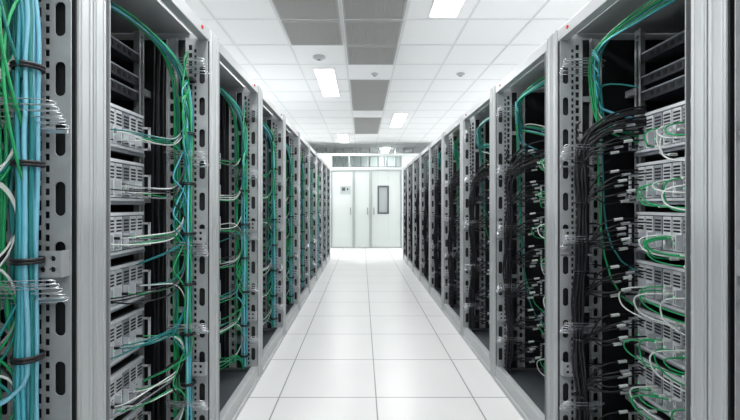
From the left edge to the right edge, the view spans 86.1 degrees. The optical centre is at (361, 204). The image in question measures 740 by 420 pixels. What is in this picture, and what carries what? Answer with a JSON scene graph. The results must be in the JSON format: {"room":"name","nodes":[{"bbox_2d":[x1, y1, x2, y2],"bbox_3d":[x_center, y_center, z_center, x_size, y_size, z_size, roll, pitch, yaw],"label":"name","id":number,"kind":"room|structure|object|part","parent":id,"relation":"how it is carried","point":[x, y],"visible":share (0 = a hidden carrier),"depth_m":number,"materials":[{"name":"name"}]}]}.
{"room":"server room","nodes":[
{"label":"server room","id":0,"kind":"room"},
{"bbox_2d":[320,156,330,247],"bbox_3d":[-2.085,-0.085,11.050,2.430,2.550,0.100,0,0,0],"label":"wall","id":1,"kind":"structure","parent":0,"point":[327,159],"depth_m":11.00,"materials":[{"name":"paint"}]},
{"bbox_2d":[331,170,353,247],"bbox_3d":[-0.547,0.105,11.035,0.625,2.170,0.130,0,0,0],"label":"door","id":2,"kind":"structure","parent":1,"relation":"in","point":[342,181],"depth_m":11.02,"materials":[{"name":"grey metal"}]},
{"bbox_2d":[354,170,369,247],"bbox_3d":[0.005,0.105,11.035,0.460,2.170,0.130,0,0,0],"label":"door","id":3,"kind":"structure","parent":1,"relation":"in","point":[361,177],"depth_m":11.02,"materials":[{"name":"grey metal"}]},
{"bbox_2d":[333,156,399,166],"bbox_3d":[0.120,-1.208,11.050,1.880,0.305,0.010,0,0,0],"label":"window","id":4,"kind":"structure","parent":1,"relation":"in","point":[338,161],"depth_m":11.05,"materials":[{"name":"clear glass"}]},
{"bbox_2d":[317,153,419,169],"bbox_3d":[0.100,-1.208,11.050,6.800,0.445,0.120,0,0,0],"label":"trim","id":5,"kind":"structure","parent":1,"relation":"attached to","point":[319,154],"depth_m":10.99,"materials":[{"name":"paint"}]},
{"bbox_2d":[159,0,590,152],"bbox_3d":[0.100,-1.810,5.800,7.000,0.100,15.800,0,0,0],"label":"ceiling","id":6,"kind":"structure","parent":0,"point":[293,94],"depth_m":4.82,"materials":[{"name":"tile"}]},
{"bbox_2d":[272,0,339,19],"bbox_3d":[-0.490,-1.752,3.450,0.560,0.013,0.560,0,0,0],"label":"ceiling vent","id":7,"kind":"object","parent":6,"relation":"in","point":[286,9],"visible":1,"depth_m":3.54,"materials":[{"name":"grey metal"}]},
{"bbox_2d":[281,20,342,44],"bbox_3d":[-0.490,-1.752,4.050,0.560,0.013,0.560,0,0,0],"label":"ceiling vent","id":8,"kind":"object","parent":6,"relation":"in","point":[299,32],"visible":1,"depth_m":4.01,"materials":[{"name":"grey metal"}]},
{"bbox_2d":[313,54,324,60],"bbox_3d":[-0.510,-1.740,4.700,0.150,0.039,0.150,0,0,0],"label":"smoke detector","id":9,"kind":"object","parent":6,"relation":"attached to","point":[318,57],"visible":1,"depth_m":4.66,"materials":[{"name":"grey plastic"}]},
{"bbox_2d":[313,68,339,95],"bbox_3d":[-0.490,-1.752,5.725,0.270,0.015,1.270,0,0,0],"label":"ceiling light panel","id":10,"kind":"object","parent":6,"relation":"in","point":[326,77],"depth_m":5.59,"materials":[{"name":"white plastic"}]},
{"bbox_2d":[337,134,348,142],"bbox_3d":[-0.490,-1.752,10.425,0.270,0.015,1.270,0,0,0],"label":"ceiling light panel","id":11,"kind":"object","parent":6,"relation":"in","point":[343,138],"depth_m":10.38,"materials":[{"name":"white plastic"}]},
{"bbox_2d":[317,148,413,166],"bbox_3d":[0.150,-1.445,12.350,3.300,0.630,0.300,0,0,0],"label":"cable tray","id":12,"kind":"object","parent":6,"relation":"hanging from","point":[317,148],"visible":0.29,"depth_m":12.20,"materials":[{"name":"grey"}]},
{"bbox_2d":[354,124,379,128],"bbox_3d":[0.110,-1.752,8.850,0.560,0.013,0.560,0,0,0],"label":"ceiling vent","id":13,"kind":"object","parent":6,"relation":"in","point":[356,126],"visible":0.98,"depth_m":8.81,"materials":[{"name":"grey metal"}]},
{"bbox_2d":[355,129,378,133],"bbox_3d":[0.110,-1.752,9.450,0.560,0.013,0.560,0,0,0],"label":"ceiling vent","id":14,"kind":"object","parent":6,"relation":"in","point":[357,131],"visible":1,"depth_m":9.42,"materials":[{"name":"grey metal"}]},
{"bbox_2d":[354,118,380,123],"bbox_3d":[0.110,-1.752,8.250,0.560,0.013,0.560,0,0,0],"label":"ceiling vent","id":15,"kind":"object","parent":6,"relation":"in","point":[356,120],"visible":1,"depth_m":8.19,"materials":[{"name":"grey metal"}]},
{"bbox_2d":[352,102,384,110],"bbox_3d":[0.110,-1.752,7.050,0.560,0.013,0.560,0,0,0],"label":"ceiling vent","id":16,"kind":"object","parent":6,"relation":"in","point":[357,106],"visible":1,"depth_m":7.03,"materials":[{"name":"grey metal"}]},
{"bbox_2d":[351,92,386,101],"bbox_3d":[0.110,-1.752,6.450,0.560,0.013,0.560,0,0,0],"label":"ceiling vent","id":17,"kind":"object","parent":6,"relation":"in","point":[356,96],"visible":1,"depth_m":6.38,"materials":[{"name":"grey metal"}]},
{"bbox_2d":[350,80,389,91],"bbox_3d":[0.110,-1.752,5.850,0.560,0.013,0.560,0,0,0],"label":"ceiling vent","id":18,"kind":"object","parent":6,"relation":"in","point":[356,85],"visible":1,"depth_m":5.79,"materials":[{"name":"grey metal"}]},
{"bbox_2d":[347,46,396,64],"bbox_3d":[0.110,-1.752,4.650,0.560,0.013,0.560,0,0,0],"label":"ceiling vent","id":19,"kind":"object","parent":6,"relation":"in","point":[357,55],"visible":1,"depth_m":4.63,"materials":[{"name":"grey metal"}]},
{"bbox_2d":[344,20,402,44],"bbox_3d":[0.110,-1.752,4.050,0.560,0.013,0.560,0,0,0],"label":"ceiling vent","id":20,"kind":"object","parent":6,"relation":"in","point":[357,32],"visible":1,"depth_m":4.01,"materials":[{"name":"grey metal"}]},
{"bbox_2d":[178,0,569,152],"bbox_3d":[0.100,-1.757,5.800,6.800,0.005,15.600,0,0,0],"label":"grid","id":21,"kind":"object","parent":6,"relation":"attached to","point":[340,6],"depth_m":4.95,"materials":[{"name":"white metal"}]},
{"bbox_2d":[342,0,407,19],"bbox_3d":[0.110,-1.752,3.450,0.560,0.013,0.560,0,0,0],"label":"ceiling vent","id":22,"kind":"object","parent":6,"relation":"in","point":[352,9],"visible":1,"depth_m":3.54,"materials":[{"name":"grey metal"}]},
{"bbox_2d":[380,147,390,152],"bbox_3d":[0.750,-1.752,12.625,0.270,0.015,1.270,0,0,0],"label":"ceiling light panel","id":23,"kind":"object","parent":6,"relation":"in","point":[383,150],"depth_m":12.44,"materials":[{"name":"white plastic"}]},
{"bbox_2d":[389,113,407,126],"bbox_3d":[0.750,-1.752,8.225,0.270,0.015,1.270,0,0,0],"label":"ceiling light panel","id":24,"kind":"object","parent":6,"relation":"in","point":[398,119],"depth_m":8.08,"materials":[{"name":"white plastic"}]},
{"bbox_2d":[428,0,465,16],"bbox_3d":[0.750,-1.752,3.045,0.270,0.015,1.270,0,0,0],"label":"ceiling light panel","id":25,"kind":"object","parent":6,"relation":"in","point":[439,8],"depth_m":3.52,"materials":[{"name":"white plastic"}]},
{"bbox_2d":[456,72,464,76],"bbox_3d":[1.320,-1.740,5.300,0.110,0.039,0.110,0,0,0],"label":"smoke detector","id":26,"kind":"object","parent":6,"relation":"attached to","point":[460,74],"visible":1,"depth_m":5.27,"materials":[{"name":"grey plastic"}]},
{"bbox_2d":[236,240,523,419],"bbox_3d":[0.100,1.240,5.800,7.000,0.100,15.800,0,0,0],"label":"floor","id":27,"kind":"structure","parent":0,"point":[368,341],"depth_m":3.03,"materials":[{"name":"tile"}]},
{"bbox_2d":[0,0,92,419],"bbox_3d":[-1.193,0.190,0.608,1.014,2.000,0.846,0,0,0],"label":"rack","id":28,"kind":"object","parent":27,"relation":"on","point":[46,46],"visible":1,"depth_m":0.96,"materials":[{"name":"paint"}]},
{"bbox_3d":[-1.198,0.190,0.608,1.004,2.000,0.846,0,0,0],"label":"frame","id":29,"kind":"part","parent":28,"relation":"part of","materials":[{"name":"paint"}]},
{"bbox_2d":[93,0,214,419],"bbox_3d":[-1.193,0.190,1.458,1.014,2.000,0.846,0,0,0],"label":"rack","id":30,"kind":"object","parent":27,"relation":"on","point":[154,77],"visible":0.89,"depth_m":1.73,"materials":[{"name":"metal"}]},
{"bbox_2d":[215,36,260,419],"bbox_3d":[-1.193,0.190,2.308,1.014,2.000,0.846,0,0,0],"label":"rack","id":31,"kind":"object","parent":27,"relation":"on","point":[237,106],"visible":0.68,"depth_m":2.61,"materials":[{"name":"metal"}]},
{"bbox_2d":[261,89,284,375],"bbox_3d":[-1.193,0.190,3.158,1.014,2.000,0.846,0,0,0],"label":"rack","id":32,"kind":"object","parent":27,"relation":"on","point":[272,126],"visible":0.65,"depth_m":3.46,"materials":[{"name":"metal"}]},
{"bbox_2d":[285,116,299,334],"bbox_3d":[-1.193,0.190,4.008,1.014,2.000,0.846,0,0,0],"label":"rack","id":33,"kind":"object","parent":27,"relation":"on","point":[292,138],"visible":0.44,"depth_m":4.33,"materials":[{"name":"metal"}]},
{"bbox_2d":[300,135,309,309],"bbox_3d":[-1.193,0.190,4.858,1.014,2.000,0.846,0,0,0],"label":"rack","id":34,"kind":"object","parent":27,"relation":"on","point":[304,146],"visible":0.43,"depth_m":5.21,"materials":[{"name":"metal"}]},
{"bbox_2d":[310,146,316,292],"bbox_3d":[-1.193,0.190,5.708,1.014,2.000,0.846,0,0,0],"label":"rack","id":35,"kind":"object","parent":27,"relation":"on","point":[313,155],"visible":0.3,"depth_m":6.06,"materials":[{"name":"metal"}]},
{"bbox_2d":[317,154,321,280],"bbox_3d":[-1.193,0.190,6.558,1.014,2.000,0.846,0,0,0],"label":"rack","id":36,"kind":"object","parent":27,"relation":"on","point":[319,160],"visible":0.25,"depth_m":6.90,"materials":[{"name":"metal"}]},
{"bbox_2d":[322,159,326,271],"bbox_3d":[-1.193,0.190,7.408,1.014,2.000,0.846,0,0,0],"label":"rack","id":37,"kind":"object","parent":27,"relation":"on","point":[324,165],"visible":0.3,"depth_m":7.76,"materials":[{"name":"metal"}]},
{"bbox_2d":[327,165,329,263],"bbox_3d":[-1.193,0.190,8.258,1.014,2.000,0.846,0,0,0],"label":"rack","id":38,"kind":"object","parent":27,"relation":"on","point":[328,168],"visible":0.09,"depth_m":8.61,"materials":[{"name":"metal"}]},
{"bbox_2d":[403,165,406,263],"bbox_3d":[1.393,0.190,8.258,1.014,2.000,0.846,0,0,0],"label":"rack","id":39,"kind":"object","parent":27,"relation":"on","point":[405,167],"visible":0.19,"depth_m":8.61,"materials":[{"name":"metal"}]},
{"bbox_2d":[407,160,412,271],"bbox_3d":[1.393,0.190,7.408,1.014,2.000,0.846,0,0,0],"label":"rack","id":40,"kind":"object","parent":27,"relation":"on","point":[409,165],"visible":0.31,"depth_m":7.76,"materials":[{"name":"metal"}]},
{"bbox_2d":[413,154,419,280],"bbox_3d":[1.393,0.190,6.558,1.014,2.000,0.846,0,0,0],"label":"rack","id":41,"kind":"object","parent":27,"relation":"on","point":[416,161],"visible":0.21,"depth_m":6.90,"materials":[{"name":"metal"}]},
{"bbox_2d":[420,146,428,292],"bbox_3d":[1.393,0.190,5.708,1.014,2.000,0.846,0,0,0],"label":"rack","id":42,"kind":"object","parent":27,"relation":"on","point":[424,155],"visible":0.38,"depth_m":6.05,"materials":[{"name":"metal"}]},
{"bbox_2d":[429,133,441,309],"bbox_3d":[1.393,0.190,4.858,1.014,2.000,0.846,0,0,0],"label":"rack","id":43,"kind":"object","parent":27,"relation":"on","point":[435,148],"visible":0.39,"depth_m":5.18,"materials":[{"name":"metal"}]},
{"bbox_2d":[442,116,460,334],"bbox_3d":[1.393,0.190,4.008,1.014,2.000,0.846,0,0,0],"label":"rack","id":44,"kind":"object","parent":27,"relation":"on","point":[451,137],"visible":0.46,"depth_m":4.34,"materials":[{"name":"metal"}]},
{"bbox_2d":[461,88,491,376],"bbox_3d":[1.393,0.190,3.158,1.014,2.000,0.846,0,0,0],"label":"rack","id":45,"kind":"object","parent":27,"relation":"on","point":[476,123],"visible":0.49,"depth_m":3.48,"materials":[{"name":"metal"}]},
{"bbox_2d":[492,35,551,419],"bbox_3d":[1.393,0.190,2.308,1.014,2.000,0.846,0,0,0],"label":"rack","id":46,"kind":"object","parent":27,"relation":"on","point":[521,101],"visible":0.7,"depth_m":2.61,"materials":[{"name":"metal"}]},
{"bbox_2d":[552,0,707,419],"bbox_3d":[1.393,0.190,1.458,1.014,2.000,0.846,0,0,0],"label":"rack","id":47,"kind":"object","parent":27,"relation":"on","point":[630,77],"visible":0.94,"depth_m":1.69,"materials":[{"name":"metal"}]},
{"bbox_2d":[708,0,739,419],"bbox_3d":[1.393,0.190,0.608,1.014,2.000,0.846,0,0,0],"label":"rack","id":48,"kind":"object","parent":27,"relation":"on","point":[723,15],"visible":1,"depth_m":0.98,"materials":[{"name":"metal"}]},
{"bbox_3d":[1.398,0.190,0.608,1.004,2.000,0.846,0,0,0],"label":"frame","id":49,"kind":"part","parent":48,"relation":"part of","materials":[{"name":"paint"}]},
{"bbox_2d":[370,156,401,239],"bbox_3d":[0.100,-0.285,13.650,6.800,2.950,0.100,0,0,0],"label":"wall","id":50,"kind":"structure","parent":0,"point":[401,156],"depth_m":13.60,"materials":[{"name":"paint"}]},
{"bbox_2d":[402,156,415,247],"bbox_3d":[2.305,-0.085,11.050,2.390,2.550,0.100,0,0,0],"label":"wall","id":51,"kind":"structure","parent":0,"point":[405,159],"depth_m":11.00,"materials":[{"name":"paint"}]},
{"bbox_2d":[371,170,401,247],"bbox_3d":[0.672,0.105,11.035,0.855,2.170,0.130,0,0,0],"label":"door","id":52,"kind":"structure","parent":51,"relation":"in","point":[386,185],"depth_m":11.02,"materials":[{"name":"grey metal"}]}
]}

